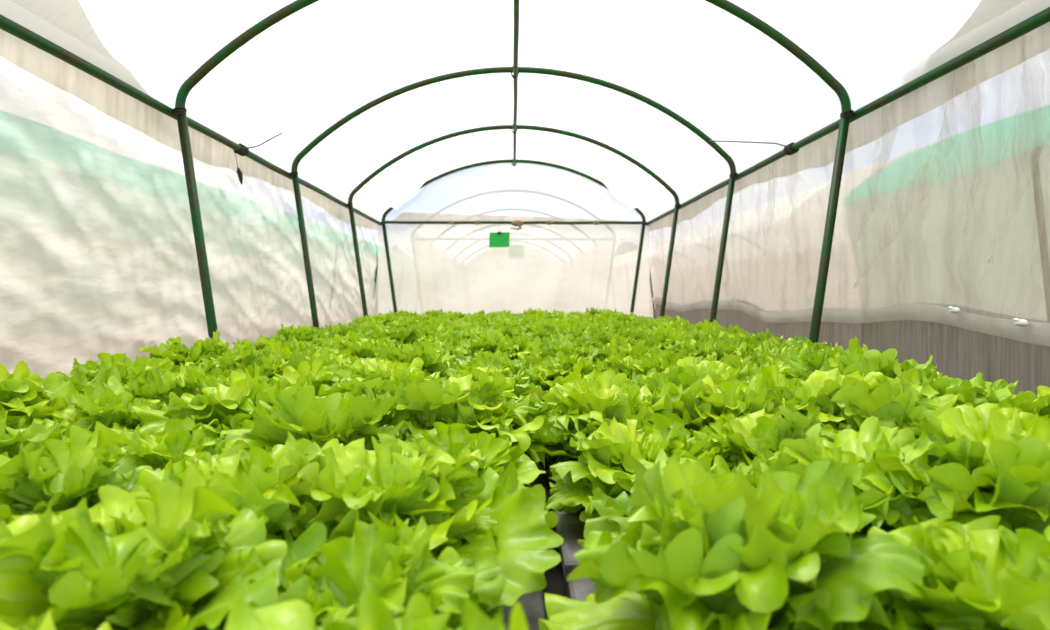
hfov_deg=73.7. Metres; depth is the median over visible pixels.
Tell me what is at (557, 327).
lettuce
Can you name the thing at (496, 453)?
lettuce
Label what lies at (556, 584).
table
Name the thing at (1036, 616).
lettuce
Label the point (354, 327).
lettuce
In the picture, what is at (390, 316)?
lettuce
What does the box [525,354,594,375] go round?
lettuce
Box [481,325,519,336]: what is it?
lettuce
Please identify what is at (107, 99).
trim
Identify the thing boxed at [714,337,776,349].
lettuce
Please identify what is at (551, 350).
lettuce
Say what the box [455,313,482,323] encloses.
lettuce
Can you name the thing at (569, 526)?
board
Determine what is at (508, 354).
lettuce
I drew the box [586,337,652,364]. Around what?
lettuce
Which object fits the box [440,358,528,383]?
lettuce
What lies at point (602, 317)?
lettuce
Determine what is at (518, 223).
crossbar
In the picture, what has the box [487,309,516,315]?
lettuce
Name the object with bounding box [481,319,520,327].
lettuce
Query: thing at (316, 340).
lettuce
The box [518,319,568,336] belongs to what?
lettuce
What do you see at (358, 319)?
lettuce
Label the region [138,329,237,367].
lettuce
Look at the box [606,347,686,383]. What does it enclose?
lettuce
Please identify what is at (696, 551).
lettuce
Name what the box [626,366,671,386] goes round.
lettuce
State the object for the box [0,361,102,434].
lettuce
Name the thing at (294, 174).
hoop
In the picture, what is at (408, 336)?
lettuce
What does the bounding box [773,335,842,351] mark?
lettuce
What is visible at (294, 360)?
lettuce
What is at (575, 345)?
lettuce
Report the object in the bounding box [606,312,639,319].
lettuce
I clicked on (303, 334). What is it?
lettuce
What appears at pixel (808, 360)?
lettuce
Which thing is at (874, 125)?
trim
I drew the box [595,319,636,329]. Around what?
lettuce
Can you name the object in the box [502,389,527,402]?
lettuce
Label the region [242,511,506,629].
lettuce
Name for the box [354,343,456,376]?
lettuce
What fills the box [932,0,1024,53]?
trim
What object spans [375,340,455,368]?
lettuce
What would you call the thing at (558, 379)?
lettuce
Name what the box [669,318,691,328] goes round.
lettuce
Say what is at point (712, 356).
lettuce
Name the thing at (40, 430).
lettuce
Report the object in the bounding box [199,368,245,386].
lettuce
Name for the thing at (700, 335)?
lettuce
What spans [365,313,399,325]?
lettuce
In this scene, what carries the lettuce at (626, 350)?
on the board
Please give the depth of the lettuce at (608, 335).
2.39 m
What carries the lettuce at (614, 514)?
on the board at (569, 526)
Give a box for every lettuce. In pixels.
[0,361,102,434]
[0,417,70,458]
[0,421,160,559]
[0,452,15,458]
[0,462,320,629]
[0,605,110,629]
[12,384,162,435]
[42,366,105,396]
[55,352,179,385]
[97,360,226,409]
[111,365,292,439]
[118,417,224,470]
[119,431,328,542]
[135,356,199,369]
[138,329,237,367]
[194,343,285,382]
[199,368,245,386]
[218,379,403,452]
[225,589,528,629]
[231,336,276,350]
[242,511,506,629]
[247,341,324,361]
[256,323,323,343]
[265,336,320,353]
[265,436,563,619]
[267,359,353,397]
[268,382,316,397]
[271,348,356,376]
[283,324,333,339]
[310,335,336,348]
[316,332,395,358]
[318,377,408,399]
[319,392,424,441]
[321,325,339,334]
[324,330,350,340]
[330,357,442,386]
[334,319,386,335]
[341,351,361,365]
[345,323,423,343]
[345,331,363,336]
[347,336,403,345]
[349,315,384,324]
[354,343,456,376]
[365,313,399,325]
[371,313,397,321]
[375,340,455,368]
[377,371,557,469]
[380,320,414,329]
[388,318,418,325]
[389,309,415,316]
[396,316,424,322]
[405,422,548,512]
[406,314,439,320]
[406,323,441,331]
[406,326,442,336]
[407,318,452,326]
[407,340,474,361]
[412,338,452,346]
[414,321,443,328]
[420,328,465,341]
[422,309,445,316]
[423,365,548,399]
[428,333,467,346]
[432,312,465,318]
[432,314,461,320]
[432,318,452,321]
[435,325,477,338]
[436,319,485,332]
[440,322,469,333]
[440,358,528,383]
[443,320,480,327]
[445,351,527,376]
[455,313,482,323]
[456,327,541,359]
[464,314,488,320]
[468,310,490,316]
[468,325,518,338]
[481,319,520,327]
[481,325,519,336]
[483,321,520,331]
[485,314,520,322]
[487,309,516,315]
[491,312,515,319]
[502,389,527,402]
[505,351,527,368]
[517,308,540,315]
[518,310,544,322]
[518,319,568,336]
[518,339,607,368]
[519,312,560,325]
[520,314,548,327]
[522,351,628,401]
[523,318,553,326]
[525,338,589,356]
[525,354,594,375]
[525,370,684,482]
[526,320,592,341]
[539,451,935,629]
[540,331,580,346]
[542,362,638,400]
[544,374,587,393]
[545,310,569,318]
[545,413,719,521]
[567,317,587,325]
[569,313,596,317]
[572,323,637,344]
[573,321,613,330]
[577,448,772,548]
[584,329,644,347]
[585,307,609,314]
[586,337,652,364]
[587,314,612,321]
[587,319,627,325]
[591,316,617,322]
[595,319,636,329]
[601,347,651,363]
[604,310,617,317]
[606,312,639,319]
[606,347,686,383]
[610,313,635,320]
[622,325,660,343]
[623,324,646,332]
[625,319,664,326]
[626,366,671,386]
[632,356,749,392]
[633,318,645,323]
[636,341,684,351]
[642,318,685,331]
[643,324,700,349]
[647,368,821,437]
[652,315,690,323]
[667,338,752,361]
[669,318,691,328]
[677,351,743,364]
[685,323,741,341]
[686,320,722,332]
[690,403,839,471]
[696,324,745,334]
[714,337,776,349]
[715,328,751,337]
[723,353,803,380]
[728,328,782,346]
[734,340,807,366]
[744,364,805,394]
[749,367,884,430]
[751,416,1005,542]
[756,352,790,363]
[761,335,804,348]
[770,336,865,380]
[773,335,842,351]
[799,344,867,352]
[807,371,973,441]
[819,348,948,383]
[834,515,1049,629]
[879,363,1048,413]
[880,402,1049,534]
[938,373,1013,394]
[983,394,1049,416]
[1001,599,1049,629]
[1012,386,1049,417]
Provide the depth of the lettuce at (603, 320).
3.83 m
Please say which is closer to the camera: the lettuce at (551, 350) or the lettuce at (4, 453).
the lettuce at (4, 453)
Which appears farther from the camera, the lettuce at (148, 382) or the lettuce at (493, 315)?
the lettuce at (493, 315)
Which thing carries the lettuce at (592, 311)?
on the board
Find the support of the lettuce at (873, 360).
on the board at (569, 526)
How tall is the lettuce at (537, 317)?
0.209 m
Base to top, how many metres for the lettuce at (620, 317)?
0.192 m
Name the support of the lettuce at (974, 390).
on the board at (569, 526)
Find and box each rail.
[0,14,381,224]
[647,7,1049,225]
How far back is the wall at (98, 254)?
2.20 m
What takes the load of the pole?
attached to the hoop at (180, 111)
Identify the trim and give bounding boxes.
[0,29,377,230]
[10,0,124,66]
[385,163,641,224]
[392,212,619,220]
[650,22,1049,230]
[652,298,1049,345]
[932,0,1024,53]
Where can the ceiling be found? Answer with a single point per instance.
(326, 60)
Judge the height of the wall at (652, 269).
2.300 m
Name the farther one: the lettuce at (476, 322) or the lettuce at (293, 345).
the lettuce at (476, 322)
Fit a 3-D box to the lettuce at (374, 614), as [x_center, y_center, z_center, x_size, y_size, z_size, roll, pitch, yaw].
[-0.072,0.229,0.311,0.278,0.172,0.296,0,2,-16]
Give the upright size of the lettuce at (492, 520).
0.180 m
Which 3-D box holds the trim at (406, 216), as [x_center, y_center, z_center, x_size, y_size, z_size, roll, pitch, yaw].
[-0.097,-0.857,6.181,2.200,0.093,0.008,0,2,-1]
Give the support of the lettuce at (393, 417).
on the board
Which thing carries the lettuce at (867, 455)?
on the board at (579, 589)
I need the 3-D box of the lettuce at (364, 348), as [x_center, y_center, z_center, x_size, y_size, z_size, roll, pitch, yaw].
[-0.532,0.152,2.181,0.350,0.199,0.339,-1,2,-36]
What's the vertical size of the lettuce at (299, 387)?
0.151 m
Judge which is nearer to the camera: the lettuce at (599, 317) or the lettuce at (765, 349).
the lettuce at (765, 349)
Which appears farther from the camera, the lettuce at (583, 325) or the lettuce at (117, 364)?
the lettuce at (583, 325)
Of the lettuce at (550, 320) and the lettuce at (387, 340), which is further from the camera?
the lettuce at (550, 320)
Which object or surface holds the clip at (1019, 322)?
attached to the wall at (950, 206)
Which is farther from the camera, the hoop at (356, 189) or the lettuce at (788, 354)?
the hoop at (356, 189)
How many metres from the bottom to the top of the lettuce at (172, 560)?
0.195 m
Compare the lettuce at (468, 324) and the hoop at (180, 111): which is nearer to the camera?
the hoop at (180, 111)
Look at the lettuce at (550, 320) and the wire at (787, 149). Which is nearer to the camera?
the wire at (787, 149)
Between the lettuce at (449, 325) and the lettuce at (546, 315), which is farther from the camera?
the lettuce at (546, 315)
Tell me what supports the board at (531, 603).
on the table
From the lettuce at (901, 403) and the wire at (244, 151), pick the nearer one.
the lettuce at (901, 403)
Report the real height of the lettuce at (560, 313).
0.213 m
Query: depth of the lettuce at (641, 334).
2.61 m
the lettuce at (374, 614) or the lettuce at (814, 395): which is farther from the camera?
the lettuce at (814, 395)
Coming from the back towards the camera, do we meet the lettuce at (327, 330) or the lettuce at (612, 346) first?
the lettuce at (327, 330)
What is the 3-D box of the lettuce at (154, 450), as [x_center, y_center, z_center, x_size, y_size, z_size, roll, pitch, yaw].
[-0.483,0.219,0.963,0.276,0.144,0.290,1,2,29]
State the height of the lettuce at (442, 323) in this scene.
0.169 m
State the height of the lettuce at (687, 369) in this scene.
0.195 m
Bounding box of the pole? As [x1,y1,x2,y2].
[513,0,519,164]
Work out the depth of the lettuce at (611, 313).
4.91 m
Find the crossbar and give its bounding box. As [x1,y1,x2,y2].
[382,220,645,229]
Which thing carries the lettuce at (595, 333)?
on the board
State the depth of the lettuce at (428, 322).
4.24 m
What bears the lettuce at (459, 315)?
on the board
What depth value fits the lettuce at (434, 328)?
3.39 m
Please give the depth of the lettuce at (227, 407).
1.10 m
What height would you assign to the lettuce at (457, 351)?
0.180 m
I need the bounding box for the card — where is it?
[489,224,509,246]
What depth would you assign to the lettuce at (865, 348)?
2.00 m
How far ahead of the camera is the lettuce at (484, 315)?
5.12 m
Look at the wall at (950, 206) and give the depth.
2.15 m
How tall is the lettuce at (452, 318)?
0.178 m
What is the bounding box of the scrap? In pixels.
[234,151,242,184]
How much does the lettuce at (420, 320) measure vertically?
0.168 m
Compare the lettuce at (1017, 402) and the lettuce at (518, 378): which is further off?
the lettuce at (518, 378)
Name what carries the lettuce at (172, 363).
on the board
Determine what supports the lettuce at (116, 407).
on the board
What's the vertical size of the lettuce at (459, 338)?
0.165 m
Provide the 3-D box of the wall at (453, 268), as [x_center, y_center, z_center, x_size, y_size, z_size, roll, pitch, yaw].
[-0.097,0.037,6.218,2.410,1.676,0.042,0,2,-1]
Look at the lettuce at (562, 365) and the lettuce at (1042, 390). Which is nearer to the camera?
the lettuce at (1042, 390)
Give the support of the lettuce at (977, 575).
on the board at (579, 589)
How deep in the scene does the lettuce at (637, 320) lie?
4.03 m
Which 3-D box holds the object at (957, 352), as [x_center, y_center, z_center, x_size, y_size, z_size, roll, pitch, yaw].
[1.222,0.470,2.804,0.046,1.054,6.934,0,2,-1]
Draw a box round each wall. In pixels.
[0,56,376,382]
[378,224,649,317]
[650,49,1049,322]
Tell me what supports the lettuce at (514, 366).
on the board
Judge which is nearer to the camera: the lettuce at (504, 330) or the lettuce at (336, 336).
the lettuce at (336, 336)
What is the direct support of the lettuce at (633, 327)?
on the board
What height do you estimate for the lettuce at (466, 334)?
0.184 m
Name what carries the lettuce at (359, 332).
on the board
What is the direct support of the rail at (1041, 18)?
attached to the hoop at (180, 111)
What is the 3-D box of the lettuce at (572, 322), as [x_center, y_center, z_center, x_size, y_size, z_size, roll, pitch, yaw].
[0.304,0.107,3.856,0.350,0.191,0.317,0,2,11]
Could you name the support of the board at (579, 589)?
on the table
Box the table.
[531,461,567,619]
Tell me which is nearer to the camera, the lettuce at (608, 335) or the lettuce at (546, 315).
the lettuce at (608, 335)
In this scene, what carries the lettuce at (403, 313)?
on the board
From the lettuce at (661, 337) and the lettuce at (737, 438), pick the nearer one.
the lettuce at (737, 438)
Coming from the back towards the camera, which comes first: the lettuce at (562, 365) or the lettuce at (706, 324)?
the lettuce at (706, 324)
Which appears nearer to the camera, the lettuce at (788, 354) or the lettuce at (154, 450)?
the lettuce at (154, 450)
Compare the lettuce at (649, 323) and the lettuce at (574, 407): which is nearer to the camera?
the lettuce at (574, 407)
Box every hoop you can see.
[173,0,853,344]
[290,66,737,329]
[347,125,680,317]
[381,159,646,313]
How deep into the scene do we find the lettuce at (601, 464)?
0.92 m
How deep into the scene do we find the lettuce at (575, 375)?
1.40 m
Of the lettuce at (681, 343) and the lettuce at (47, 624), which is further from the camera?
the lettuce at (681, 343)
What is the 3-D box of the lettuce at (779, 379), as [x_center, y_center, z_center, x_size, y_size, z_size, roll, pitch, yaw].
[0.525,0.190,1.383,0.309,0.171,0.311,0,2,-11]
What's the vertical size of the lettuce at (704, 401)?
0.200 m
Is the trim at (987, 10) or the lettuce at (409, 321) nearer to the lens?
the trim at (987, 10)
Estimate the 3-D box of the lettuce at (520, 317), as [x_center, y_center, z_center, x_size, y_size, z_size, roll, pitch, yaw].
[0.081,0.069,4.876,0.331,0.208,0.362,-1,2,-19]
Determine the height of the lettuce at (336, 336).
0.169 m
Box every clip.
[948,306,960,312]
[1012,318,1028,325]
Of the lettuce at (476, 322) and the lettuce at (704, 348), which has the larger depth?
the lettuce at (476, 322)
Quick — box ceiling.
[0,0,1049,221]
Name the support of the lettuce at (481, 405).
on the board
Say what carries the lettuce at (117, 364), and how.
on the board
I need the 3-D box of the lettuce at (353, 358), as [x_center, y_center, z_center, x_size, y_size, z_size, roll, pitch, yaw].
[-0.513,0.179,1.969,0.285,0.157,0.268,-1,2,-18]
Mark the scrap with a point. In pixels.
(239, 172)
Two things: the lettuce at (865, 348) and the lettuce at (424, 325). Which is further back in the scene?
the lettuce at (424, 325)
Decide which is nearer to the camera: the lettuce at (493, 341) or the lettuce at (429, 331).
the lettuce at (493, 341)
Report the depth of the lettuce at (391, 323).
4.05 m
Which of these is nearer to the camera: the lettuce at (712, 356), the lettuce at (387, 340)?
the lettuce at (712, 356)
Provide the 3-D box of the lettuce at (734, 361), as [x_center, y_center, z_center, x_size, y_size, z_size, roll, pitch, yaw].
[0.536,0.180,1.559,0.294,0.190,0.290,-1,2,-38]
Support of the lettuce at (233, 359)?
on the board
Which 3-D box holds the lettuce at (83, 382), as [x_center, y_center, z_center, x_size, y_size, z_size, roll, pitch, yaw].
[-0.919,0.194,1.365,0.253,0.178,0.327,0,2,4]
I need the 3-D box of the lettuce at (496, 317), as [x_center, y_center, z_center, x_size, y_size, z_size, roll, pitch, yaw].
[-0.130,0.093,4.280,0.349,0.197,0.332,1,2,41]
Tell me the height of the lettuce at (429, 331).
0.176 m
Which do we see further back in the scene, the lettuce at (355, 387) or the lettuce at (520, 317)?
the lettuce at (520, 317)
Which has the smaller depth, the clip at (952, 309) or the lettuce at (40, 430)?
the lettuce at (40, 430)
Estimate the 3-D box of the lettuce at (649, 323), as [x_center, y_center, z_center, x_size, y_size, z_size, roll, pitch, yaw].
[0.666,0.114,3.470,0.317,0.200,0.338,0,2,-8]
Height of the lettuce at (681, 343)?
0.177 m
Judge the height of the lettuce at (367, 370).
0.172 m
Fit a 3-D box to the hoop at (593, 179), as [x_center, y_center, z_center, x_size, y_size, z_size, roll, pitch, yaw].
[-0.096,-0.239,6.179,2.343,2.270,0.042,0,2,-1]
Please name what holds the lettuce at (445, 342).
on the board
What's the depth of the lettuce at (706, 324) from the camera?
3.25 m
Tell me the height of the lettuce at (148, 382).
0.193 m
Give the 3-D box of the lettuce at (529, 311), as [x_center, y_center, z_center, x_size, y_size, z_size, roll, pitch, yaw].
[0.040,0.038,5.936,0.338,0.207,0.321,-2,1,-44]
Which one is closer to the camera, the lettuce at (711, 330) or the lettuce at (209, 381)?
the lettuce at (209, 381)
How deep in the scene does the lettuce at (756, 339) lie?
2.58 m
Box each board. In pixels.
[484,590,544,629]
[545,455,585,580]
[567,573,594,600]
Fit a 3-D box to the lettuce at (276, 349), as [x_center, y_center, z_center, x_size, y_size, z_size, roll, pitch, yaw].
[-0.726,0.166,1.980,0.332,0.183,0.311,0,2,-8]
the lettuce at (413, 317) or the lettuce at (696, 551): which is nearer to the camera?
the lettuce at (696, 551)
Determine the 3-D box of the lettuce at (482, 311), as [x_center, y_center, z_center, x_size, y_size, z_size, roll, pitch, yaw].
[-0.372,0.052,5.756,0.345,0.188,0.338,-1,2,-22]
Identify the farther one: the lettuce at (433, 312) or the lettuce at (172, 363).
the lettuce at (433, 312)
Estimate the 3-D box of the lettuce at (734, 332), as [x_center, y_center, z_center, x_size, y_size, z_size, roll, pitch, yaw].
[0.864,0.144,2.858,0.337,0.177,0.339,-1,2,-40]
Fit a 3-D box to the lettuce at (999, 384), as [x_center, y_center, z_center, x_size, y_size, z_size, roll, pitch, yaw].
[0.883,0.201,1.419,0.293,0.159,0.301,0,2,3]
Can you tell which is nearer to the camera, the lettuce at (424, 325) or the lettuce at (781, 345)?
the lettuce at (781, 345)
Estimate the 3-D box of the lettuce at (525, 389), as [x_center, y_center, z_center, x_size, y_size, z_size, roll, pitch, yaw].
[-0.124,0.193,1.598,0.315,0.156,0.302,1,2,35]
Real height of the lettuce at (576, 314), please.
0.189 m
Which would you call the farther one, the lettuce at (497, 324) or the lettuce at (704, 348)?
the lettuce at (497, 324)
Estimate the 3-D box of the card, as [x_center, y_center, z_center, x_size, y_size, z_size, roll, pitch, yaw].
[-0.223,-0.693,6.117,0.180,0.204,0.020,0,2,-1]
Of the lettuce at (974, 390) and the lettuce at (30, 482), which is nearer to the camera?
the lettuce at (30, 482)
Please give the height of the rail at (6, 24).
0.033 m
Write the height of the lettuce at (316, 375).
0.166 m
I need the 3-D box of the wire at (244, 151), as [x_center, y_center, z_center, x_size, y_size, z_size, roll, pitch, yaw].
[-1.152,-0.743,3.020,0.190,0.109,0.084,0,2,-1]
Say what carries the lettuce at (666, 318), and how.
on the board
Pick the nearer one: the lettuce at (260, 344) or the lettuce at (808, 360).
the lettuce at (808, 360)
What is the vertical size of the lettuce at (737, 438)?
0.168 m
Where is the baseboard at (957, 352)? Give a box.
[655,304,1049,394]
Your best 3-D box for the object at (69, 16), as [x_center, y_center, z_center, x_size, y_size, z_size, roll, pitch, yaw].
[-1.032,-0.797,0.779,0.333,0.270,3.040,0,2,-1]
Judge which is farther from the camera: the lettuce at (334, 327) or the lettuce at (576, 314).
the lettuce at (576, 314)
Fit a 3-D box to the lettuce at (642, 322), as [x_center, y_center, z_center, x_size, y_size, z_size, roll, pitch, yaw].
[0.649,0.115,3.892,0.327,0.193,0.327,1,2,22]
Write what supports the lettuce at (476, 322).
on the board
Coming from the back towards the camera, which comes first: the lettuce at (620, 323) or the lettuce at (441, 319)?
the lettuce at (441, 319)
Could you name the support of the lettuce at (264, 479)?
on the board at (531, 603)
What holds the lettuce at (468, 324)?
on the board
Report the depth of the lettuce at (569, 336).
2.65 m
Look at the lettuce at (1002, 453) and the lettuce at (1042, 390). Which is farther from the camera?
the lettuce at (1042, 390)
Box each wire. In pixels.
[233,133,282,155]
[710,140,798,155]
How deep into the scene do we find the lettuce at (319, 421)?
0.92 m
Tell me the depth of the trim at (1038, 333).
2.20 m
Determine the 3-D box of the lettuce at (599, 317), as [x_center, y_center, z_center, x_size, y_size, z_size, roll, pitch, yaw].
[0.465,0.087,4.511,0.313,0.192,0.298,1,2,30]

